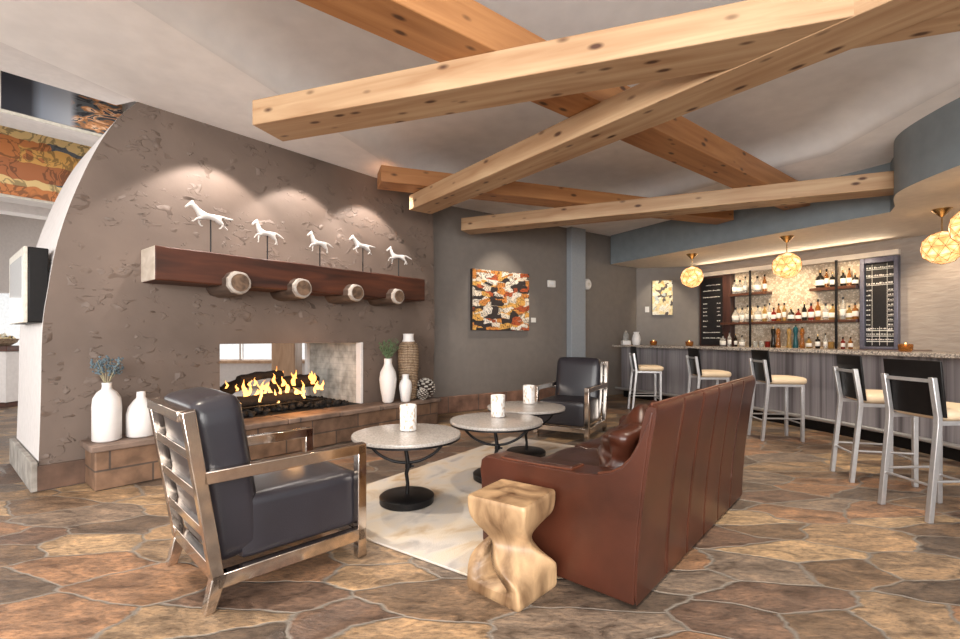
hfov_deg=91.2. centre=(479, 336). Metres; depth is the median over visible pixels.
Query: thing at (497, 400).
candle holder
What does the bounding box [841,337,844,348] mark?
liquor bottle
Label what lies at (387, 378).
vase
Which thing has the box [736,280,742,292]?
liquor bottle
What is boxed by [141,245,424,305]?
mantel shelf
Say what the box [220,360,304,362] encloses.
trim
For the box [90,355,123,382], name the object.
bunch
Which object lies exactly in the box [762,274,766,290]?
liquor bottle
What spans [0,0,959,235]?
ceiling
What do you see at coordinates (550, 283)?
thermostat
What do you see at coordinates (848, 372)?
bar stool
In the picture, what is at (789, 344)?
bottle
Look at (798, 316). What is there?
liquor bottle
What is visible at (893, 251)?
trim
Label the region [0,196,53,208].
trim
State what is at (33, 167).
mural panel
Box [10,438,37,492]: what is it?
baseboard
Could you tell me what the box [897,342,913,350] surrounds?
tea light
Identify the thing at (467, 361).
wall
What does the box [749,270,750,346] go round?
rod
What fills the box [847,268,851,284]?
liquor bottle
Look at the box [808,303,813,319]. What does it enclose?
liquor bottle
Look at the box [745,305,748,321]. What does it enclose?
liquor bottle
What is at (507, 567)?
stool
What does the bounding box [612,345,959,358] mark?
countertop
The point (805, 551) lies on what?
floor
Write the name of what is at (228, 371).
wall
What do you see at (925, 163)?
soffit
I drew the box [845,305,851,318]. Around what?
liquor bottle
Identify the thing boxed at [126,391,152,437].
vase
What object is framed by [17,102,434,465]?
wall
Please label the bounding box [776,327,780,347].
bottle
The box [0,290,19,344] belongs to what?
window
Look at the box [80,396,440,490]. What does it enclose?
hearth
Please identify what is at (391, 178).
ceiling beam
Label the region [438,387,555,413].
baseboard
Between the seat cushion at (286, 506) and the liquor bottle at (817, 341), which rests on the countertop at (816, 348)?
the liquor bottle at (817, 341)
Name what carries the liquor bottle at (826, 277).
on the wall shelf at (848, 287)
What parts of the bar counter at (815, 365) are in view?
foot rail, kick plate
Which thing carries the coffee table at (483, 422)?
on the area rug
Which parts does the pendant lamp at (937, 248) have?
globe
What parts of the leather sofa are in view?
arm, arm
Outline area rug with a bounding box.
[338,437,574,575]
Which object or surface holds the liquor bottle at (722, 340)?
on the countertop at (816, 348)
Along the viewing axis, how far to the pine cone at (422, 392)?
6.67 m
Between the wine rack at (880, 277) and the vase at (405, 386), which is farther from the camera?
the wine rack at (880, 277)
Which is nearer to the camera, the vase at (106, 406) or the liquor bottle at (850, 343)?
the vase at (106, 406)
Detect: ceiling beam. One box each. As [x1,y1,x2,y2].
[252,0,959,140]
[296,0,809,209]
[377,165,733,224]
[409,0,959,213]
[461,171,893,234]
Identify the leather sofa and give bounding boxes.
[481,375,755,605]
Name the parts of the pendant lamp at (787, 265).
globe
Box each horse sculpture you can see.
[185,200,232,251]
[252,219,283,258]
[307,231,332,265]
[349,235,374,270]
[386,246,411,275]
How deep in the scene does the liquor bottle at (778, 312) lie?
9.04 m
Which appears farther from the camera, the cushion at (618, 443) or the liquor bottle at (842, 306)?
the liquor bottle at (842, 306)
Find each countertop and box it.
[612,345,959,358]
[816,348,931,350]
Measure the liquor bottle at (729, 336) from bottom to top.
0.325 m
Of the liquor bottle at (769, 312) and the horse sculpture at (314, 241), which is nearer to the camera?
the horse sculpture at (314, 241)
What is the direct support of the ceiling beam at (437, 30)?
on the ceiling beam at (643, 106)
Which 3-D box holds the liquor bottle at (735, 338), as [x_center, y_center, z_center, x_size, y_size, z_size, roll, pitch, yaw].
[5.239,0.067,9.633,0.063,0.274,0.063,0,0,30]
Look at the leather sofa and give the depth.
2.45 m
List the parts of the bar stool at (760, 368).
leg, panel, leg, seat, seat rail, leg, leg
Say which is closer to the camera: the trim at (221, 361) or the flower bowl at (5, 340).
the flower bowl at (5, 340)
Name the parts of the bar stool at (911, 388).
leg, seat rail, rail, panel, seat, leg, leg, seat rail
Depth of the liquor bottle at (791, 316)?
8.84 m
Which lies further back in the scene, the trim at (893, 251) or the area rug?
the trim at (893, 251)
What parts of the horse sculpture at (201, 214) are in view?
post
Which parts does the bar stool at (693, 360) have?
leg, panel, leg, seat, seat rail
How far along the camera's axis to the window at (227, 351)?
12.24 m
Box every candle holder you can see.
[400,404,416,431]
[491,394,504,417]
[523,385,534,403]
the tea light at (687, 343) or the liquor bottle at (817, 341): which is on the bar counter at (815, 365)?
the tea light at (687, 343)
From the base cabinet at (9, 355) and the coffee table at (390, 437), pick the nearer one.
the coffee table at (390, 437)
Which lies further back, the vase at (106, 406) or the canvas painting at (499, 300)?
the canvas painting at (499, 300)
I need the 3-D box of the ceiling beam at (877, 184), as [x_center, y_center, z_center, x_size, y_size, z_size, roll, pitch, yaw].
[2.409,-1.800,6.534,5.750,0.200,0.345,0,0,23]
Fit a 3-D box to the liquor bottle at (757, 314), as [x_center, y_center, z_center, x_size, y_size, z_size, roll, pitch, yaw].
[5.553,-0.468,9.391,0.147,0.324,0.147,0,0,32]
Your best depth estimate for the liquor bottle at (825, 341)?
8.25 m
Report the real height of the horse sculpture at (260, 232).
0.442 m
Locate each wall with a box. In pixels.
[0,214,45,289]
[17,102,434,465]
[220,363,304,385]
[433,206,635,396]
[636,267,699,345]
[700,235,959,351]
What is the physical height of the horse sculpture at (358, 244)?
0.477 m
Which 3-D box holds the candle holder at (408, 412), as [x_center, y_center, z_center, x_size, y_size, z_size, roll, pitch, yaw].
[-0.565,0.633,3.700,0.132,0.200,0.132,0,0,-10]
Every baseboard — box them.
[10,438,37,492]
[37,459,84,491]
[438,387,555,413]
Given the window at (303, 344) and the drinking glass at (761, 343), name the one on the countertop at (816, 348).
the drinking glass at (761, 343)
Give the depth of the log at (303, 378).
6.09 m
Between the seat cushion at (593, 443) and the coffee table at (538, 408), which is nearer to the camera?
the seat cushion at (593, 443)
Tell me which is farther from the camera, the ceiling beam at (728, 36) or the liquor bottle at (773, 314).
the liquor bottle at (773, 314)
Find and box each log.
[220,380,248,394]
[236,370,283,383]
[237,392,304,406]
[270,374,319,392]
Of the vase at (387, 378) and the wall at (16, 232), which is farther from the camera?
the wall at (16, 232)
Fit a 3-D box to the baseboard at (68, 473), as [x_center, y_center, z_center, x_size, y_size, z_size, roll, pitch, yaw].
[-2.226,1.175,5.605,0.037,0.210,4.530,0,0,40]
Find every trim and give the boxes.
[0,42,133,104]
[0,101,135,146]
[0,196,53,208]
[0,201,50,219]
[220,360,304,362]
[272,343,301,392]
[305,343,309,395]
[356,342,362,402]
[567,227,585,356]
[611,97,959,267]
[703,249,900,276]
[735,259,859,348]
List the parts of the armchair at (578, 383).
leg, armrest, rail, leg, armrest, rail, leg, post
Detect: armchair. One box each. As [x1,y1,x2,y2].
[147,387,365,616]
[533,357,608,441]
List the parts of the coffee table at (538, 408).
stem, curved arm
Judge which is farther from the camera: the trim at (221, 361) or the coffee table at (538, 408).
the trim at (221, 361)
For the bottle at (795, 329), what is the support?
on the countertop at (816, 348)
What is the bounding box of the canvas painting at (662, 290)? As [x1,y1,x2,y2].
[652,280,672,314]
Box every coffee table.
[351,423,460,510]
[450,412,542,483]
[487,401,565,456]
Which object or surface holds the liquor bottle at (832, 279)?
on the wall shelf at (848, 287)
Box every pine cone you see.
[417,378,434,396]
[417,388,427,399]
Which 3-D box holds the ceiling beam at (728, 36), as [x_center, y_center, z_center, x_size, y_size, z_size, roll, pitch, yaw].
[1.544,-1.800,2.815,7.000,0.200,0.345,0,0,19]
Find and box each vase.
[91,382,121,442]
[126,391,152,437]
[379,358,396,402]
[398,334,418,399]
[399,374,411,401]
[632,332,640,344]
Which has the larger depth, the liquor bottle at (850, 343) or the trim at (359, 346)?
the liquor bottle at (850, 343)
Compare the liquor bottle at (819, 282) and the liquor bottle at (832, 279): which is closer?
the liquor bottle at (832, 279)
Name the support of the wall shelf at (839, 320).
attached to the wall at (930, 292)
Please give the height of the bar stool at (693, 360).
1.115 m
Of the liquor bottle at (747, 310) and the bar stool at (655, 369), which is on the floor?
the bar stool at (655, 369)
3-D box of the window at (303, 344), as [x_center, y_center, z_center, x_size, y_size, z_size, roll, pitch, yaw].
[-3.600,-0.280,12.250,2.600,1.880,0.100,0,0,0]
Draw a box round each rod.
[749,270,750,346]
[835,260,837,348]
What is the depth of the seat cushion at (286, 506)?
2.54 m
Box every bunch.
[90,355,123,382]
[379,338,398,358]
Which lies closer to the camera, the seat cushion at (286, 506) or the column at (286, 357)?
the seat cushion at (286, 506)
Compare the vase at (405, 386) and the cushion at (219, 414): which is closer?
the cushion at (219, 414)
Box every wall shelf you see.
[720,319,859,324]
[729,291,771,296]
[809,285,859,291]
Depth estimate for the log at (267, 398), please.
5.66 m
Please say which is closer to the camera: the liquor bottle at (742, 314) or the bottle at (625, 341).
the liquor bottle at (742, 314)
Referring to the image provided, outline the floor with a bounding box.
[0,386,959,638]
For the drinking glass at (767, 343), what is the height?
0.120 m
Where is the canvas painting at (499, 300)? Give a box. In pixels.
[470,268,528,330]
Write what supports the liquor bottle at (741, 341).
on the countertop at (816, 348)
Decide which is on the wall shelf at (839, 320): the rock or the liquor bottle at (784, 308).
the liquor bottle at (784, 308)
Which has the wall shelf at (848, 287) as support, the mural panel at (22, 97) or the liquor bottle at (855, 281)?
the liquor bottle at (855, 281)
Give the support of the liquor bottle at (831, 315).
on the wall shelf at (839, 320)
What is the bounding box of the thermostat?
[547,280,555,287]
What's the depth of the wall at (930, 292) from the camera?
7.40 m
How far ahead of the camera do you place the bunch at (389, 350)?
6.38 m
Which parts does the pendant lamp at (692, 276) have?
globe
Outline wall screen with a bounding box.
[9,246,48,324]
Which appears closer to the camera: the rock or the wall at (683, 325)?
the rock
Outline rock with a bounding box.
[242,395,348,416]
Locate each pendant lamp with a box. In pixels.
[680,253,703,287]
[772,235,801,278]
[920,207,959,263]
[947,211,959,242]
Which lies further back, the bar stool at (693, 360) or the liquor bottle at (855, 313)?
the liquor bottle at (855, 313)
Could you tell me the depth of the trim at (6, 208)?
8.37 m
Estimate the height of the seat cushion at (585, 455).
0.243 m
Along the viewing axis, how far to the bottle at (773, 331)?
8.98 m
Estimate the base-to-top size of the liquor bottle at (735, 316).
0.310 m
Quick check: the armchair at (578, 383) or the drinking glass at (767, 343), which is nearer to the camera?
the armchair at (578, 383)
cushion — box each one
[164,387,255,559]
[238,461,353,556]
[539,395,597,426]
[542,447,599,465]
[555,357,602,416]
[575,438,600,448]
[597,400,656,467]
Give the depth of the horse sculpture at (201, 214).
4.69 m
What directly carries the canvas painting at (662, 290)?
attached to the wall at (683, 325)
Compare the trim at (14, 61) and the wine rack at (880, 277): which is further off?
the wine rack at (880, 277)
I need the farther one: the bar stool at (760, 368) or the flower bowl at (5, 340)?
the flower bowl at (5, 340)
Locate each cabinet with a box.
[0,345,18,407]
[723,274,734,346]
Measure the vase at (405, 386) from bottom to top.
0.375 m
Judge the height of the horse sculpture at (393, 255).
0.432 m
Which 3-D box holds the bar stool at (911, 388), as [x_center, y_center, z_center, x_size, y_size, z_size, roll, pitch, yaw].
[3.339,0.723,3.435,0.544,1.115,0.454,0,0,-3]
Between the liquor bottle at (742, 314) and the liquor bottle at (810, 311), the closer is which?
the liquor bottle at (810, 311)
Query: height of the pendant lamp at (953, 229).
0.680 m
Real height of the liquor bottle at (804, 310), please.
0.342 m
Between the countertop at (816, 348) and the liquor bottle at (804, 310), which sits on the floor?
the countertop at (816, 348)
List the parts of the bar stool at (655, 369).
leg, leg, panel, seat rail, seat, leg, leg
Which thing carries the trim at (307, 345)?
attached to the wall at (129, 193)
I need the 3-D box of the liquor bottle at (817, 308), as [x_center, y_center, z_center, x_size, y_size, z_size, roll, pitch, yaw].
[6.107,-0.494,8.493,0.087,0.376,0.087,0,0,23]
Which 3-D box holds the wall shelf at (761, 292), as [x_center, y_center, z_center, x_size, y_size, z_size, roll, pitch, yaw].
[5.469,-0.868,9.527,0.220,0.055,0.760,0,0,-32]
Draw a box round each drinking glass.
[752,341,757,346]
[759,341,763,346]
[765,341,769,346]
[828,342,833,348]
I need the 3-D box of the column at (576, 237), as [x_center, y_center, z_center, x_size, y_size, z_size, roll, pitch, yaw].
[1.970,-0.520,9.632,0.420,3.600,0.140,0,0,-35]
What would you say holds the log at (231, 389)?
on the rock
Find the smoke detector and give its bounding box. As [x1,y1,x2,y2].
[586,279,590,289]
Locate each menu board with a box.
[700,275,722,345]
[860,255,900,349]
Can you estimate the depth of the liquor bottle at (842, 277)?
8.14 m
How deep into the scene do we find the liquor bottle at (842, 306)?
8.14 m
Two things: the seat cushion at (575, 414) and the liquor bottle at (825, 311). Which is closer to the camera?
the seat cushion at (575, 414)
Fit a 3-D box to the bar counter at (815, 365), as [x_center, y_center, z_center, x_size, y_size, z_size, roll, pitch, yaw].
[4.263,0.723,6.338,1.388,1.115,8.043,0,0,-12]
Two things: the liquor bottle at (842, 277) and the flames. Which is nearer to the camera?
the flames
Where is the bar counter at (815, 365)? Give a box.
[612,345,959,461]
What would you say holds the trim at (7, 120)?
attached to the wall at (129, 193)
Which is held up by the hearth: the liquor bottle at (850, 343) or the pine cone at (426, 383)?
the pine cone at (426, 383)
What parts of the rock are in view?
fire grate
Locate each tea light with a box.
[685,340,692,345]
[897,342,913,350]
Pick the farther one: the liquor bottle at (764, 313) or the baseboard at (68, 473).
the liquor bottle at (764, 313)
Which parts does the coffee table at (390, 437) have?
curved arm, stem, curved arm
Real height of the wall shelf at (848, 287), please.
0.055 m
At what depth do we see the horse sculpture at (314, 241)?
5.63 m
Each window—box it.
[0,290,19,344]
[220,344,271,359]
[302,343,304,359]
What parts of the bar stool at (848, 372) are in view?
leg, rail, seat rail, panel, leg, seat, seat rail, leg, leg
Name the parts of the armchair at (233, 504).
post, leg, post, leg, armrest, armrest, rail, leg, rail, leg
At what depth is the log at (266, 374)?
5.79 m
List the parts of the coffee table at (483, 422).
curved arm, stem, curved arm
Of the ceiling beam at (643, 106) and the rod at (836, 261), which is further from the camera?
the rod at (836, 261)
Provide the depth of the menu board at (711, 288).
10.25 m
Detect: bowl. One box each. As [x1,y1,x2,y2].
[0,333,18,345]
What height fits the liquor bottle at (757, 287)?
0.324 m
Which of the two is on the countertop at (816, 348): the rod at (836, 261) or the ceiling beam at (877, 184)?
the rod at (836, 261)
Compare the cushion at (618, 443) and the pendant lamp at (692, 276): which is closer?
the cushion at (618, 443)
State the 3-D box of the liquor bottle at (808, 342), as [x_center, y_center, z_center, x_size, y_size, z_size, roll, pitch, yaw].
[5.943,0.098,8.492,0.096,0.212,0.096,0,0,41]
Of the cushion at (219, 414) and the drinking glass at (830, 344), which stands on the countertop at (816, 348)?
the drinking glass at (830, 344)
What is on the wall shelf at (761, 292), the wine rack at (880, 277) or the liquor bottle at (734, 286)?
the liquor bottle at (734, 286)
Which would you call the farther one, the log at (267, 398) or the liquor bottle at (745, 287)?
the liquor bottle at (745, 287)
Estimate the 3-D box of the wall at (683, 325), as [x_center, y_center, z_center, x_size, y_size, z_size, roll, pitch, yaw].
[4.346,-0.670,10.805,1.450,3.900,0.150,0,0,12]
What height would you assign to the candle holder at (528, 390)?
0.200 m
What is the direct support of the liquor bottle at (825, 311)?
on the wall shelf at (839, 320)
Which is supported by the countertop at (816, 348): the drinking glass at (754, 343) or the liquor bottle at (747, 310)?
the drinking glass at (754, 343)
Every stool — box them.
[467,479,556,611]
[627,346,663,409]
[686,348,731,392]
[747,350,806,441]
[829,354,918,486]
[877,358,959,523]
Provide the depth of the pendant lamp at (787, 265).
7.32 m
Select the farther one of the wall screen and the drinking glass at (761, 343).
the drinking glass at (761, 343)
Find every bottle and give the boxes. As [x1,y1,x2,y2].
[621,331,630,344]
[720,334,725,345]
[727,331,730,345]
[732,280,736,293]
[732,307,738,321]
[734,334,736,346]
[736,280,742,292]
[739,335,744,346]
[740,308,744,321]
[743,276,747,292]
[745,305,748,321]
[753,276,761,291]
[754,305,761,321]
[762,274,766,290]
[762,304,766,320]
[767,303,771,320]
[770,327,775,347]
[771,308,775,320]
[776,303,780,320]
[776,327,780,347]
[782,303,785,320]
[786,327,791,347]
[788,307,794,320]
[792,325,798,347]
[795,308,801,320]
[799,327,804,347]
[802,302,806,319]
[806,337,811,347]
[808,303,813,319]
[815,270,823,287]
[815,299,820,319]
[815,334,819,347]
[822,303,828,319]
[823,333,827,348]
[824,269,828,286]
[828,304,834,319]
[829,272,834,286]
[840,270,845,285]
[840,297,845,318]
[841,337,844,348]
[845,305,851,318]
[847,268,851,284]
[848,337,852,348]
[852,273,858,284]
[852,303,858,318]
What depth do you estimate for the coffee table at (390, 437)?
3.50 m
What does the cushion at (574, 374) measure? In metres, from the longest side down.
0.824 x 0.620 x 0.260 m
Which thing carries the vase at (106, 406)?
on the hearth
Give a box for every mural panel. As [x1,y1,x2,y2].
[0,70,124,136]
[0,125,90,203]
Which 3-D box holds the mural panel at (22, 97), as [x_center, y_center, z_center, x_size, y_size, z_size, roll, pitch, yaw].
[-4.343,-2.410,4.925,0.038,0.440,1.010,0,0,41]
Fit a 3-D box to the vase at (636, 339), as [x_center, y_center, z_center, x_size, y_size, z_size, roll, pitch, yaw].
[3.215,0.029,9.668,0.176,0.270,0.176,0,0,0]
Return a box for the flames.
[225,368,323,402]
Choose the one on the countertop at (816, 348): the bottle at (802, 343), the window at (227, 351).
the bottle at (802, 343)
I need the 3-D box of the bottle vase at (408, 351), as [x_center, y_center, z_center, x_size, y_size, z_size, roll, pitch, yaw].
[-1.027,0.424,6.747,0.300,0.940,0.300,0,0,0]

